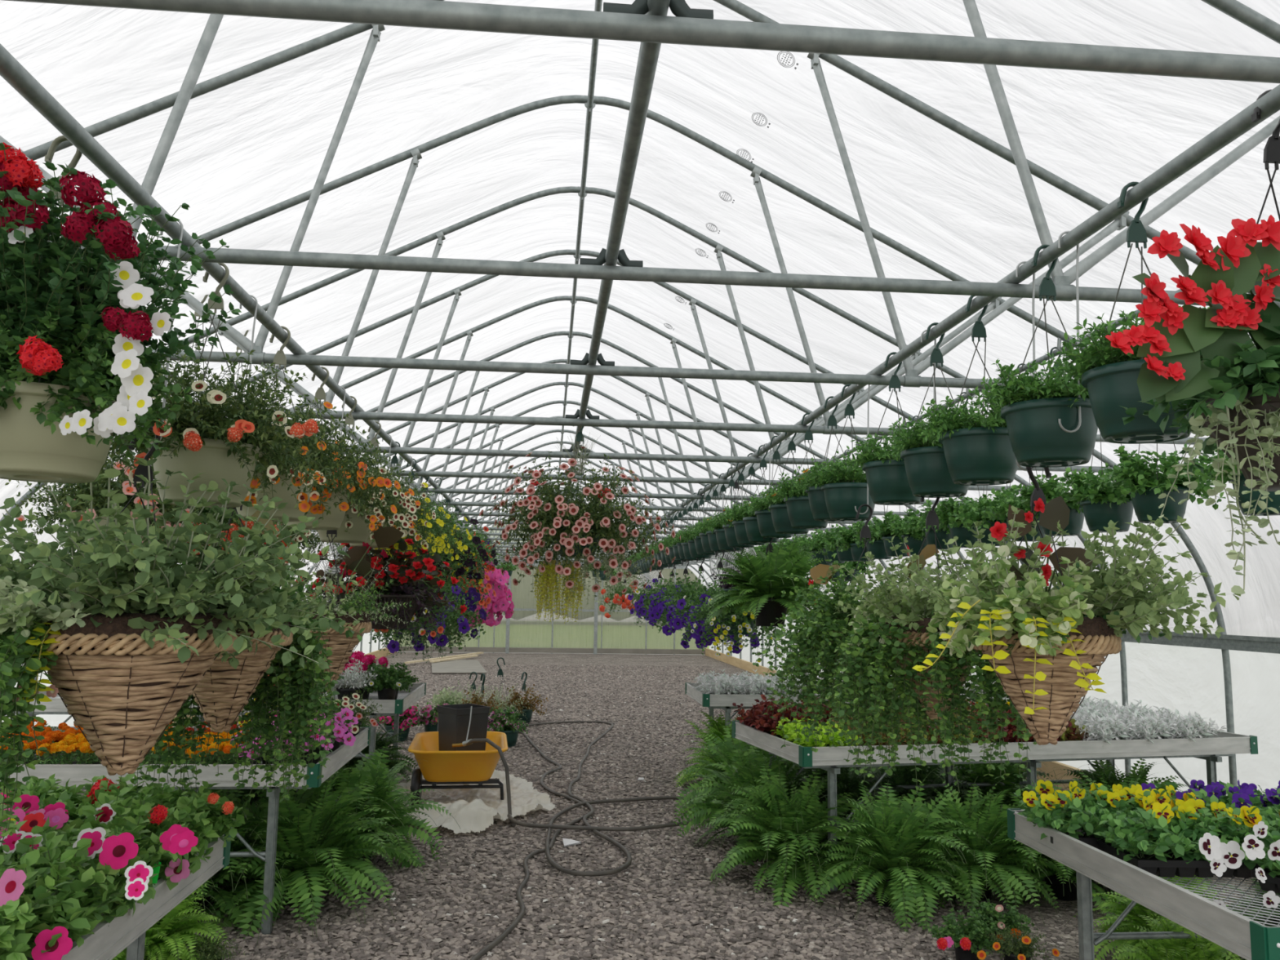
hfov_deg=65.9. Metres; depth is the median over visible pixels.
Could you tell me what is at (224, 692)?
basket
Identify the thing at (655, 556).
hanging pot
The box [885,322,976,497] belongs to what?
hanging pot
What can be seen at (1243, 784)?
flower
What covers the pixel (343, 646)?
basket
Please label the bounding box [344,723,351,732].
flower
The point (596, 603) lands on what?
door frame
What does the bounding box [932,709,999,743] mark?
tray
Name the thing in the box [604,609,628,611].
trim
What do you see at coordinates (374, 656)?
potted plant
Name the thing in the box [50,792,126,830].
petunia
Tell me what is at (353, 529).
flower basket
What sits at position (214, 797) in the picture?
flower
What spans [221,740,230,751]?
flower
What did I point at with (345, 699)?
flower
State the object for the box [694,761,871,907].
potted fern
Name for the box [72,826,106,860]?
flower
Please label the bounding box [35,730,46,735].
flower
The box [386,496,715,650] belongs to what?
roof truss
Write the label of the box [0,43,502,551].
hanging rail
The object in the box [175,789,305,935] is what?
potted fern
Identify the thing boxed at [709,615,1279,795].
wall
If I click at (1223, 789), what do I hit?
flower
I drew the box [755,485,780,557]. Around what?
hanging pot
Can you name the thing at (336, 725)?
flower
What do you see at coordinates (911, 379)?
roof truss
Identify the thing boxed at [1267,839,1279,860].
flower
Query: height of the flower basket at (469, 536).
0.744 m
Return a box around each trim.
[398,646,705,654]
[477,627,479,647]
[493,565,496,653]
[497,562,688,568]
[551,586,554,653]
[600,580,603,648]
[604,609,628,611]
[644,620,647,654]
[673,567,675,654]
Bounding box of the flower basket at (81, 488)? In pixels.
[4,271,224,546]
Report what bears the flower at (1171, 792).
on the tray at (1064, 811)
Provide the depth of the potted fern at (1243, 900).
4.30 m
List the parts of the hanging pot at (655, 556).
pot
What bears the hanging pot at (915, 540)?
hanging from the pipe at (1045, 357)
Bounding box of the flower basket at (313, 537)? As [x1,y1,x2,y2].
[263,377,337,573]
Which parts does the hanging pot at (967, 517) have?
pot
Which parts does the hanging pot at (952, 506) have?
pot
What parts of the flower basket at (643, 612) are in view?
flower, flower, flower, flower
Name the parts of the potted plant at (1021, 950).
flower, flower, pot, flower, flower, flower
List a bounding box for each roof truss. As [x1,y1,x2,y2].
[0,0,1279,307]
[0,249,1131,775]
[20,0,1250,388]
[31,295,1023,722]
[111,186,1237,786]
[145,94,1210,444]
[263,416,798,579]
[297,429,821,591]
[308,440,808,675]
[315,331,977,586]
[324,457,791,651]
[328,459,777,671]
[342,359,928,577]
[349,467,764,666]
[360,480,741,658]
[368,486,732,656]
[371,382,891,574]
[377,497,723,653]
[386,400,866,588]
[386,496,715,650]
[458,479,751,662]
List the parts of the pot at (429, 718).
petunia flower, pot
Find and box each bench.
[0,726,371,934]
[13,683,426,793]
[61,834,231,959]
[684,682,1009,735]
[732,720,1257,891]
[1007,808,1279,959]
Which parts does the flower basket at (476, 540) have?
flower, flower, flower, flower, flower, flower, flower, flower, flower, flower, flower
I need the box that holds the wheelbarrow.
[408,721,507,804]
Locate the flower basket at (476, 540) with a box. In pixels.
[391,477,496,582]
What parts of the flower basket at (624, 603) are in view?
flower, flower, flower, flower, flower, flower, flower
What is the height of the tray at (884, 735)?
0.211 m
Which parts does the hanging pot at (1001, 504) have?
pot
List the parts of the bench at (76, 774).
support rail, leg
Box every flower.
[0,829,25,853]
[0,868,26,906]
[13,794,39,814]
[14,832,43,855]
[20,812,45,832]
[21,733,32,741]
[22,743,30,750]
[27,738,39,750]
[28,808,44,819]
[31,925,72,959]
[34,723,44,727]
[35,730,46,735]
[35,742,52,755]
[39,736,52,746]
[43,726,52,732]
[44,801,68,819]
[44,808,68,829]
[45,730,60,741]
[46,684,58,697]
[48,743,62,754]
[53,732,66,742]
[56,739,69,745]
[57,722,67,729]
[57,744,69,751]
[62,725,70,730]
[63,729,75,734]
[63,733,75,739]
[66,742,80,753]
[66,746,78,753]
[67,737,77,743]
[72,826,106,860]
[73,733,86,738]
[76,735,87,743]
[79,741,91,753]
[86,777,119,804]
[93,803,115,824]
[98,832,138,869]
[124,860,153,884]
[124,877,147,900]
[147,804,168,825]
[159,824,189,850]
[162,740,172,749]
[164,857,190,882]
[168,830,198,855]
[185,746,198,758]
[186,727,194,734]
[196,738,208,746]
[197,733,209,739]
[197,744,208,756]
[206,742,221,752]
[207,792,219,804]
[219,742,224,751]
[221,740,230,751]
[221,800,234,814]
[222,733,231,742]
[222,745,232,753]
[223,742,238,747]
[238,743,248,756]
[246,747,260,759]
[251,735,266,748]
[310,730,324,741]
[320,737,333,750]
[326,719,338,730]
[333,712,345,724]
[333,725,345,737]
[334,733,345,742]
[339,568,346,577]
[340,707,353,719]
[340,724,348,732]
[342,696,349,701]
[342,700,349,706]
[342,732,355,746]
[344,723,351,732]
[348,703,354,709]
[349,716,358,724]
[351,693,359,699]
[351,725,359,733]
[355,702,362,706]
[355,712,362,719]
[359,704,366,710]
[362,542,371,552]
[371,720,377,726]
[380,549,387,557]
[808,578,813,585]
[989,521,1008,541]
[1013,549,1026,559]
[1022,791,1038,807]
[1024,511,1033,523]
[1033,497,1044,513]
[1035,541,1053,557]
[1035,779,1053,795]
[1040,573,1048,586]
[1040,793,1057,809]
[1041,563,1051,579]
[1054,789,1071,807]
[1069,780,1078,792]
[1071,787,1085,799]
[1090,782,1102,791]
[1095,789,1109,800]
[1106,791,1120,807]
[1111,783,1122,790]
[1112,788,1128,800]
[1122,786,1137,799]
[1131,783,1143,791]
[1134,788,1154,808]
[1141,782,1155,790]
[1142,795,1154,809]
[1151,788,1169,804]
[1151,801,1173,823]
[1165,784,1176,798]
[1170,798,1178,815]
[1173,799,1194,813]
[1175,791,1188,799]
[1176,804,1197,821]
[1182,792,1196,808]
[1186,791,1194,799]
[1186,798,1205,816]
[1187,788,1206,802]
[1189,779,1205,790]
[1198,832,1221,861]
[1205,784,1222,799]
[1209,803,1217,817]
[1209,858,1226,876]
[1211,781,1220,785]
[1211,801,1226,815]
[1213,784,1226,797]
[1213,899,1226,907]
[1218,840,1244,868]
[1226,807,1241,824]
[1228,786,1239,793]
[1231,792,1252,808]
[1239,788,1255,797]
[1239,805,1262,827]
[1240,782,1257,791]
[1241,834,1265,860]
[1243,808,1255,825]
[1244,785,1257,795]
[1253,821,1267,838]
[1255,867,1266,883]
[1259,794,1267,807]
[1262,890,1279,908]
[1265,788,1279,804]
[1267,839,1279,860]
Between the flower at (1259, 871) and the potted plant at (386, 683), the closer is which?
the flower at (1259, 871)
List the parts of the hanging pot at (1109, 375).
pot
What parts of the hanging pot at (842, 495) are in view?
pot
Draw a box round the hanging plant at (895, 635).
[825,496,1036,796]
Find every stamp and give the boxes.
[695,248,708,257]
[706,222,719,233]
[719,191,734,203]
[736,148,753,162]
[751,112,770,128]
[777,51,798,69]
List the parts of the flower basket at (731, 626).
pot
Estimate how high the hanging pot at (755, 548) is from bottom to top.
1.080 m
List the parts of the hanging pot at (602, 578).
pot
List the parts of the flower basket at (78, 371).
verbena flower, verbena flower, verbena flower, verbena flower, petunia flower, verbena flower, verbena flower, verbena flower, verbena flower, verbena flower, pot, petunia flower, verbena flower, petunia flower, verbena flower, verbena flower, petunia flower, petunia flower, verbena flower, verbena flower, petunia flower, verbena flower, petunia flower, petunia flower, petunia flower, petunia flower, petunia flower, verbena flower, petunia flower, petunia flower, petunia flower, petunia flower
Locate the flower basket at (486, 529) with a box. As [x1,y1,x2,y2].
[448,497,499,577]
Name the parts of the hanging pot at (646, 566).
pot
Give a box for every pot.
[262,755,286,764]
[295,742,324,764]
[323,740,340,751]
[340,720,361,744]
[357,853,372,860]
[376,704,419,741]
[416,700,453,732]
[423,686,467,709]
[452,671,493,703]
[462,672,502,717]
[479,657,529,720]
[487,706,528,746]
[495,561,518,576]
[499,671,548,723]
[583,562,610,577]
[600,559,617,580]
[626,542,641,574]
[628,540,642,572]
[629,541,644,573]
[630,533,648,573]
[631,528,652,572]
[635,529,651,571]
[636,528,657,570]
[637,528,656,569]
[641,520,663,569]
[644,520,666,568]
[648,515,667,566]
[649,512,674,567]
[653,510,679,564]
[657,511,684,564]
[660,503,688,562]
[666,500,693,560]
[667,498,693,559]
[671,493,705,559]
[677,488,711,558]
[686,484,719,555]
[690,484,725,552]
[695,473,733,551]
[706,466,744,551]
[711,462,754,547]
[720,588,737,591]
[723,453,764,545]
[733,444,778,543]
[746,435,792,537]
[751,488,778,555]
[753,598,786,626]
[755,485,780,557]
[758,424,808,534]
[768,413,828,528]
[768,479,795,559]
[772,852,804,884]
[777,474,807,553]
[785,468,817,563]
[792,395,865,521]
[795,527,832,565]
[802,383,875,520]
[805,456,844,563]
[812,524,857,580]
[817,449,856,561]
[829,442,874,561]
[835,351,921,505]
[843,524,875,581]
[852,435,891,559]
[868,425,909,556]
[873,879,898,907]
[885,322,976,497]
[887,415,927,555]
[902,404,953,549]
[917,295,1021,485]
[924,391,984,547]
[947,388,1021,546]
[974,244,1097,467]
[974,363,1046,542]
[1004,346,1093,536]
[1043,182,1209,444]
[1044,870,1077,901]
[1048,325,1134,532]
[1097,440,1226,523]
[1105,89,1279,594]
[1183,293,1279,515]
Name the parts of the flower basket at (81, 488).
flower, flower, pot, flower, flower, flower, flower, flower, flower, flower, flower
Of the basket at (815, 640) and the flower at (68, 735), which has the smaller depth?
the basket at (815, 640)
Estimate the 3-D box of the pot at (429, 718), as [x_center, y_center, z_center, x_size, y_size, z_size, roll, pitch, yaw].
[-2.266,2.692,11.101,0.542,0.414,0.510,-1,-7,17]
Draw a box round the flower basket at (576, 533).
[479,426,680,623]
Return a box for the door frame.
[505,576,598,653]
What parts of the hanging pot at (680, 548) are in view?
pot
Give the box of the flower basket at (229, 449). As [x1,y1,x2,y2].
[86,262,347,516]
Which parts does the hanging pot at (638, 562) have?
pot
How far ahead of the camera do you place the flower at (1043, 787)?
3.81 m
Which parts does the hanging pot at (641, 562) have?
pot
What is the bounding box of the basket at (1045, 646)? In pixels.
[897,466,1240,745]
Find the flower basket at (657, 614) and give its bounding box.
[653,557,731,648]
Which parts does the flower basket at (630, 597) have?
flower, flower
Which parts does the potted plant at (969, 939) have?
geranium flower, petunia flower, geranium flower, pot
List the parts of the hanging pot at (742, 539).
pot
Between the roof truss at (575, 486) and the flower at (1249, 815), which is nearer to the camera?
the flower at (1249, 815)
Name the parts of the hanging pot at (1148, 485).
pot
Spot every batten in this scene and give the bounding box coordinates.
[404,652,483,663]
[429,654,478,662]
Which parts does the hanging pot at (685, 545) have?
pot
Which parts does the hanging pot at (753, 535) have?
pot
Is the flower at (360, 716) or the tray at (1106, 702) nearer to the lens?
the flower at (360, 716)
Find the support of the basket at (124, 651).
hanging from the wire hook at (179, 221)
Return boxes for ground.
[396,611,676,654]
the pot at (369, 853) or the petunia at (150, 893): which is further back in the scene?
the pot at (369, 853)
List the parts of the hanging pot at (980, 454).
pot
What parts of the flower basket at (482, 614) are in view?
flower, flower, flower, flower, flower, flower, flower, flower, flower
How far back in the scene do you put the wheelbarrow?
7.30 m
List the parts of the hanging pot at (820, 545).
pot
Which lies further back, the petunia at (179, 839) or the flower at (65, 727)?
the flower at (65, 727)
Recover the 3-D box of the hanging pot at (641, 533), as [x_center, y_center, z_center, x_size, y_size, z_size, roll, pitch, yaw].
[0.044,1.038,14.374,0.411,0.630,0.420,2,-7,-8]
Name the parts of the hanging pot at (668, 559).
pot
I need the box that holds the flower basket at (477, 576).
[400,493,498,585]
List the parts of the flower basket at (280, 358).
flower, flower, flower, pot, flower, flower, flower, flower, flower, flower, flower, flower, flower, flower, flower, flower, flower, flower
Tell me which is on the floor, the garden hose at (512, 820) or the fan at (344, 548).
the garden hose at (512, 820)
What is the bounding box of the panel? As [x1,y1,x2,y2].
[431,659,487,673]
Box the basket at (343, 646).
[273,526,412,696]
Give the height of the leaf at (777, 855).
0.153 m
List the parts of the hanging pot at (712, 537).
pot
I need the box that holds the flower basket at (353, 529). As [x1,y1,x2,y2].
[273,395,425,543]
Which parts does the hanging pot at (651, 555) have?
pot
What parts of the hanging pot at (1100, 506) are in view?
pot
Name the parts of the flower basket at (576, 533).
flower, flower, flower, flower, flower, flower, flower, flower, flower, flower, flower, flower, flower, flower, flower, flower, flower, flower, flower, flower, flower, flower, flower, flower, flower, flower, flower, flower, flower, flower, flower, flower, flower, flower, flower, flower, flower, flower, flower, flower, flower, flower, flower, pot, flower, flower, flower, flower, flower, flower, flower, flower, flower, flower, flower, flower, flower, flower, flower, flower, flower, flower, flower, flower, flower, flower, flower, flower, flower, flower, flower, flower, flower, flower, flower, flower, flower, flower, flower, flower, flower, flower, flower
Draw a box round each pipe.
[557,0,602,484]
[564,0,670,503]
[607,84,1279,555]
[666,288,1182,539]
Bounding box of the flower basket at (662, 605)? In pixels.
[643,559,715,637]
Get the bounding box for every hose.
[452,738,515,826]
[469,720,705,959]
[506,813,713,831]
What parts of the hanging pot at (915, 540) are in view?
pot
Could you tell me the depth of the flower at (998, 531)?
2.68 m
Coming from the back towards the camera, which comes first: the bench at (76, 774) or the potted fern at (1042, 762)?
the potted fern at (1042, 762)
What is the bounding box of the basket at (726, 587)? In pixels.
[710,470,742,591]
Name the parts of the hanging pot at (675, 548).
pot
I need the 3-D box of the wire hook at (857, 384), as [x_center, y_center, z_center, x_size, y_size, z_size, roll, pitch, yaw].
[0.971,-0.156,4.305,0.075,0.615,0.006,1,-7,-5]
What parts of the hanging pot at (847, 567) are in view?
pot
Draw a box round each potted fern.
[111,883,231,959]
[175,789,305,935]
[181,789,262,888]
[197,761,427,942]
[235,760,363,882]
[302,736,460,878]
[335,718,417,785]
[667,720,857,866]
[671,708,783,791]
[671,718,808,820]
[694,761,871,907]
[779,758,871,777]
[792,767,992,932]
[795,766,911,846]
[859,764,993,829]
[897,770,1076,925]
[937,762,1057,812]
[942,761,1048,797]
[983,766,1114,919]
[1038,762,1219,899]
[1047,758,1188,792]
[1063,875,1246,959]
[1109,911,1230,959]
[1206,876,1279,959]
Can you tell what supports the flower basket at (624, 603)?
hanging from the wire hook
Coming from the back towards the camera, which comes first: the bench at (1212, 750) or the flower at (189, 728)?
the bench at (1212, 750)
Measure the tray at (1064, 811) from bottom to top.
0.223 m
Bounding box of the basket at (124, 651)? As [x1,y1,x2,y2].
[0,426,353,852]
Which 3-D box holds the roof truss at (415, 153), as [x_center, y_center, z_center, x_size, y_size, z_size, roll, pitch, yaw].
[-0.306,0.034,5.186,8.884,4.337,0.060,1,-7,-5]
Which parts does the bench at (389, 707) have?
support rail, leg, leg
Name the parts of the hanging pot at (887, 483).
pot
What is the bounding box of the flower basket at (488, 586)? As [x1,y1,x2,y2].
[431,560,496,609]
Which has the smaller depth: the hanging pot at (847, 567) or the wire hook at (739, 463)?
the wire hook at (739, 463)
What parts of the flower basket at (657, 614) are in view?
flower, flower, flower, flower, flower, flower, flower, flower, flower, flower, flower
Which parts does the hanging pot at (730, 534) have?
pot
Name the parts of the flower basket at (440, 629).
pot, flower, flower, flower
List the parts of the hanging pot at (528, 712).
pot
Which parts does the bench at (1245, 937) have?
leg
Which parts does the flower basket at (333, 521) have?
flower, pot, flower, flower, flower, flower, flower, flower, flower, flower, flower, flower, flower, flower, flower, flower, flower, flower, flower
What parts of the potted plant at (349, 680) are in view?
pot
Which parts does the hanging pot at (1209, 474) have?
pot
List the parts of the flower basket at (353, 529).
flower, pot, flower, flower, flower, flower, flower, flower, flower, flower, flower, flower, flower, flower, flower, flower, flower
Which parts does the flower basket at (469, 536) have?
pot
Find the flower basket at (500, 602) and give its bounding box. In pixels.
[448,560,514,626]
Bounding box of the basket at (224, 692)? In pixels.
[119,504,364,802]
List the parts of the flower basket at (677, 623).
flower, flower, flower, flower, flower, flower, flower, flower, flower, flower, flower, flower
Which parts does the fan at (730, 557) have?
blade, motor, mount rod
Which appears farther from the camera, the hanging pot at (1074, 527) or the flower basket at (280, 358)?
the hanging pot at (1074, 527)
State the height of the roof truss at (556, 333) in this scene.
4.337 m
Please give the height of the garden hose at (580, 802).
0.045 m
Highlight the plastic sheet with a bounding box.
[391,769,556,834]
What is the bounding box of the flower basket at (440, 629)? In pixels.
[366,560,466,646]
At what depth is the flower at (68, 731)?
5.05 m
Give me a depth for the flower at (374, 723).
5.70 m
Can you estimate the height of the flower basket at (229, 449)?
0.796 m
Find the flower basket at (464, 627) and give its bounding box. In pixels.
[364,560,479,662]
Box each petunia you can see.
[0,777,65,806]
[0,785,79,809]
[0,791,12,804]
[0,801,87,852]
[0,804,7,810]
[0,808,25,850]
[0,812,68,859]
[0,829,43,867]
[0,832,138,959]
[0,860,153,959]
[3,794,71,820]
[17,824,198,923]
[37,775,107,807]
[43,822,164,915]
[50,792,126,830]
[57,800,234,915]
[68,780,132,820]
[74,773,153,806]
[93,792,219,890]
[122,782,221,879]
[137,781,245,847]
[230,708,333,764]
[238,697,270,730]
[295,703,358,764]
[320,689,366,751]
[324,689,390,744]
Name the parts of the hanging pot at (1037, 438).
pot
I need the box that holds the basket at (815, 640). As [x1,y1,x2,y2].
[752,503,983,763]
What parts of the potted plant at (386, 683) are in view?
pot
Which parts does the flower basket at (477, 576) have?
flower, flower, flower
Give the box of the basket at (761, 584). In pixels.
[699,533,834,637]
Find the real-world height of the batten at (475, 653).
0.040 m
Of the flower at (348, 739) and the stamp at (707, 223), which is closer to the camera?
the flower at (348, 739)
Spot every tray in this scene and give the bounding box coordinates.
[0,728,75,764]
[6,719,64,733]
[20,751,65,764]
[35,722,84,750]
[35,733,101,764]
[48,756,101,764]
[144,729,196,764]
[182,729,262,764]
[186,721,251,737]
[189,753,262,764]
[408,731,507,782]
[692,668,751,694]
[730,668,782,694]
[732,693,826,737]
[750,725,782,737]
[764,670,815,694]
[771,717,861,746]
[776,696,853,724]
[826,716,913,748]
[862,709,954,745]
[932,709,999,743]
[968,701,1061,742]
[1008,706,1090,741]
[1012,779,1198,851]
[1050,829,1105,851]
[1069,708,1143,745]
[1075,702,1102,714]
[1078,699,1186,745]
[1080,695,1136,712]
[1084,795,1279,877]
[1113,699,1227,744]
[1141,779,1279,820]
[1198,820,1279,908]
[1226,792,1279,828]
[1250,867,1279,893]
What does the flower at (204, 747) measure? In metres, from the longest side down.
0.064 x 0.064 x 0.036 m
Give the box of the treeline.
[447,511,701,621]
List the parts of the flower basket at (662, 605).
flower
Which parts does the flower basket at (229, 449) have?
flower, flower, flower, flower, flower, flower, flower, flower, flower, pot, flower, flower, flower, flower, flower, flower, flower, flower, flower, flower, flower, flower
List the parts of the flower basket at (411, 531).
pot, flower, flower, flower, flower, flower, flower, flower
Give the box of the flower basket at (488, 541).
[463,507,505,572]
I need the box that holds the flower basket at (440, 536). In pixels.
[368,458,468,569]
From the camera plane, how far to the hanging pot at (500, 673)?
12.28 m
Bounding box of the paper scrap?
[562,838,580,846]
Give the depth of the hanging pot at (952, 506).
6.67 m
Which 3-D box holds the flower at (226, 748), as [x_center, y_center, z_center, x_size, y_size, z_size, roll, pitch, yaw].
[-1.945,1.270,4.654,0.045,0.025,0.045,5,23,6]
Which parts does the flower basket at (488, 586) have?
flower, flower, flower, flower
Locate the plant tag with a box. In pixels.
[151,862,161,883]
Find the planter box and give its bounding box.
[436,703,489,751]
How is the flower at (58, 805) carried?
on the petunia at (55, 814)
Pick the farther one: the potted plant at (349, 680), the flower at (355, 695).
the potted plant at (349, 680)
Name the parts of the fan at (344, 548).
blade, motor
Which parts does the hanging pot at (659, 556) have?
pot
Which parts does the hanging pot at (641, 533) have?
pot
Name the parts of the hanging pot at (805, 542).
pot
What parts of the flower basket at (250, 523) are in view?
flower, flower, flower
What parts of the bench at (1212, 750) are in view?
leg, leg, leg, support rail, leg, leg, leg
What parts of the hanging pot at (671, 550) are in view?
pot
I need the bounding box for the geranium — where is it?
[0,773,119,806]
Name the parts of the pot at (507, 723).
pot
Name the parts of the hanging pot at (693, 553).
pot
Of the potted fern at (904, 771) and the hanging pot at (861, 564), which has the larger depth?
the hanging pot at (861, 564)
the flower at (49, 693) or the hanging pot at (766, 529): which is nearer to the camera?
the flower at (49, 693)
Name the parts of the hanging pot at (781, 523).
pot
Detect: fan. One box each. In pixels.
[311,419,356,581]
[636,521,663,593]
[709,447,756,585]
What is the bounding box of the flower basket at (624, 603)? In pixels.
[598,574,645,618]
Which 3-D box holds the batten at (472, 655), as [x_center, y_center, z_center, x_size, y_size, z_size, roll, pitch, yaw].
[-4.493,4.339,23.997,0.090,0.040,2.641,-1,-7,14]
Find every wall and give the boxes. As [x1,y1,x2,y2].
[1,630,391,726]
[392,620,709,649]
[486,509,644,559]
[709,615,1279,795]
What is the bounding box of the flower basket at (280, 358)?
[197,325,384,528]
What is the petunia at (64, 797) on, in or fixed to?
on the bench at (108, 940)
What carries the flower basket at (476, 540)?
hanging from the hanging rail at (11, 69)
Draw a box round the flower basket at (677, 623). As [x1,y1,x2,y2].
[665,551,763,653]
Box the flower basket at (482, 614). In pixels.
[396,564,490,651]
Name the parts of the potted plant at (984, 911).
flower, flower, marigold flower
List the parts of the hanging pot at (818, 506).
pot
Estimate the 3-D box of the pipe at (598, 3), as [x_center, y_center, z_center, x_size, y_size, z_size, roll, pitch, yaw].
[-0.945,-1.206,12.665,0.032,0.030,31.700,1,-7,-5]
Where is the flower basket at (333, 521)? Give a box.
[232,366,414,542]
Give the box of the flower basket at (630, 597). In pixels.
[627,567,686,626]
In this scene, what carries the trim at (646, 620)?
attached to the wall
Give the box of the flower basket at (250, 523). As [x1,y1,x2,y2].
[137,294,279,567]
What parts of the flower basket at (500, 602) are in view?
flower, flower, flower, flower, flower, flower, flower, flower, flower, flower, flower, flower, flower, flower, flower, flower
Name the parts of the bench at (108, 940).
leg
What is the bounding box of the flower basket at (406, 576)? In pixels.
[295,538,466,643]
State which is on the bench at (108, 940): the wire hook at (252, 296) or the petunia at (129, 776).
the petunia at (129, 776)
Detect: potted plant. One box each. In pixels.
[176,929,245,959]
[332,657,377,699]
[341,654,376,687]
[342,650,388,699]
[358,663,412,699]
[367,662,418,699]
[928,907,1004,959]
[968,898,1034,950]
[977,920,1059,959]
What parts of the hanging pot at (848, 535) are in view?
pot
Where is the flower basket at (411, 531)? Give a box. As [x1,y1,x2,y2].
[306,421,435,557]
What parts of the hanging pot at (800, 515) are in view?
pot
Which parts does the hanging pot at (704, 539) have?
pot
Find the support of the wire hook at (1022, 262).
hanging from the pipe at (1268, 104)
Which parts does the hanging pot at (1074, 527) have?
pot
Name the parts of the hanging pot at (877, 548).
pot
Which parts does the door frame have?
post, rail, post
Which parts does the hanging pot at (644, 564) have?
pot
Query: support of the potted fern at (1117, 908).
on the floor
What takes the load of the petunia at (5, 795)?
on the bench at (108, 940)
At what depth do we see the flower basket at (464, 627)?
7.72 m
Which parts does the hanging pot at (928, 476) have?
pot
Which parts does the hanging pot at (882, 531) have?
pot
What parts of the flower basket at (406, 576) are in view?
flower, flower, flower, flower, flower, flower, flower, flower, flower, pot, flower, flower, flower, flower, flower, flower, flower, flower, flower, flower, flower, flower, flower, flower, flower, flower, flower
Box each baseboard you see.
[172,648,395,723]
[705,648,1091,790]
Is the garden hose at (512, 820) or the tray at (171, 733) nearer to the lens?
the tray at (171, 733)
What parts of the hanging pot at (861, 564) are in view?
pot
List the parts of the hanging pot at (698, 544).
pot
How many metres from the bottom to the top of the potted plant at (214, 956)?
0.216 m
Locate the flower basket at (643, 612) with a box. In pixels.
[634,564,696,627]
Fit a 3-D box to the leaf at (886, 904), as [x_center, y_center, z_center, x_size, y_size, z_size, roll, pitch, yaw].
[1.335,2.170,5.226,0.222,0.153,0.222,7,-9,-41]
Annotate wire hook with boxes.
[138,220,183,444]
[239,294,257,380]
[333,386,346,439]
[382,434,391,471]
[404,455,412,487]
[696,489,704,560]
[714,476,723,555]
[733,462,743,551]
[762,443,771,489]
[854,384,870,514]
[920,329,936,443]
[1015,261,1035,471]
[1057,231,1081,432]
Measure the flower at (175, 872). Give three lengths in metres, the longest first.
0.066 x 0.064 x 0.012 m
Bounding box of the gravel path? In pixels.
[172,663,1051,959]
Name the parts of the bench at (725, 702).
leg, leg, support rail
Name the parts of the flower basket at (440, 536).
flower, flower, flower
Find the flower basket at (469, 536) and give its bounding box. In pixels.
[404,476,472,560]
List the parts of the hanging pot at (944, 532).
pot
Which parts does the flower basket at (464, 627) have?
flower, flower, flower, flower, flower, flower, flower, flower, flower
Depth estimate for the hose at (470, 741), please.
7.13 m
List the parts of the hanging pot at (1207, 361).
flower, flower, flower, flower, flower, flower, flower, flower, flower, flower, flower, flower, flower, flower, flower, flower, flower, flower, pot, flower, flower, flower, flower, flower, flower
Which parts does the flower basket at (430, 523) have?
flower, flower, flower, flower, flower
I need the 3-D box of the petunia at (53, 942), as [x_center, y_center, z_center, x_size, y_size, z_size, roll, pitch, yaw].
[-1.387,0.985,2.239,0.358,0.293,0.415,1,-7,-3]
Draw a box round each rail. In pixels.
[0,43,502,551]
[786,613,1279,653]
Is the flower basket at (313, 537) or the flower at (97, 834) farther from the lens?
the flower basket at (313, 537)
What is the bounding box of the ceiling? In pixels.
[0,0,1279,637]
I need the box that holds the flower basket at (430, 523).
[326,441,458,560]
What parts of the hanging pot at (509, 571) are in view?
pot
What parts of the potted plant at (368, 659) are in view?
geranium flower, geranium flower, geranium flower, geranium flower, pot, geranium flower, geranium flower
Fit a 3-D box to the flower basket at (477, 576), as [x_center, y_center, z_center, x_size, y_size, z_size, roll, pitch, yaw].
[-1.917,0.576,9.776,1.038,1.000,1.050,-6,-10,44]
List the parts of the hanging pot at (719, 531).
pot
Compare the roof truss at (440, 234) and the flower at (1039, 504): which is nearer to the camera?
the flower at (1039, 504)
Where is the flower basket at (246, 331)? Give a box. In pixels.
[230,330,295,564]
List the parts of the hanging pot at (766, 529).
pot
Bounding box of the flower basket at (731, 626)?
[678,547,795,662]
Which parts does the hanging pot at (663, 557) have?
pot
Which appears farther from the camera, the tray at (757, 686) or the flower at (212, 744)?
the tray at (757, 686)
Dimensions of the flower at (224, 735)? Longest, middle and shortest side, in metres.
0.064 x 0.064 x 0.036 m
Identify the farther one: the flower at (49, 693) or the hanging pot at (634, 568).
the hanging pot at (634, 568)
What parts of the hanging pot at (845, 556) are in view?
pot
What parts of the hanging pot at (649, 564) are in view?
pot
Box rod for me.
[466,706,472,740]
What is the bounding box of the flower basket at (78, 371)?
[0,135,241,483]
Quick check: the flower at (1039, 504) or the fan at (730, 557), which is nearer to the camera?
the flower at (1039, 504)
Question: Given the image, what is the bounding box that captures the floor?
[76,652,1262,959]
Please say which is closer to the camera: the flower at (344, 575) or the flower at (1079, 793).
the flower at (1079, 793)
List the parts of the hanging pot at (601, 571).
pot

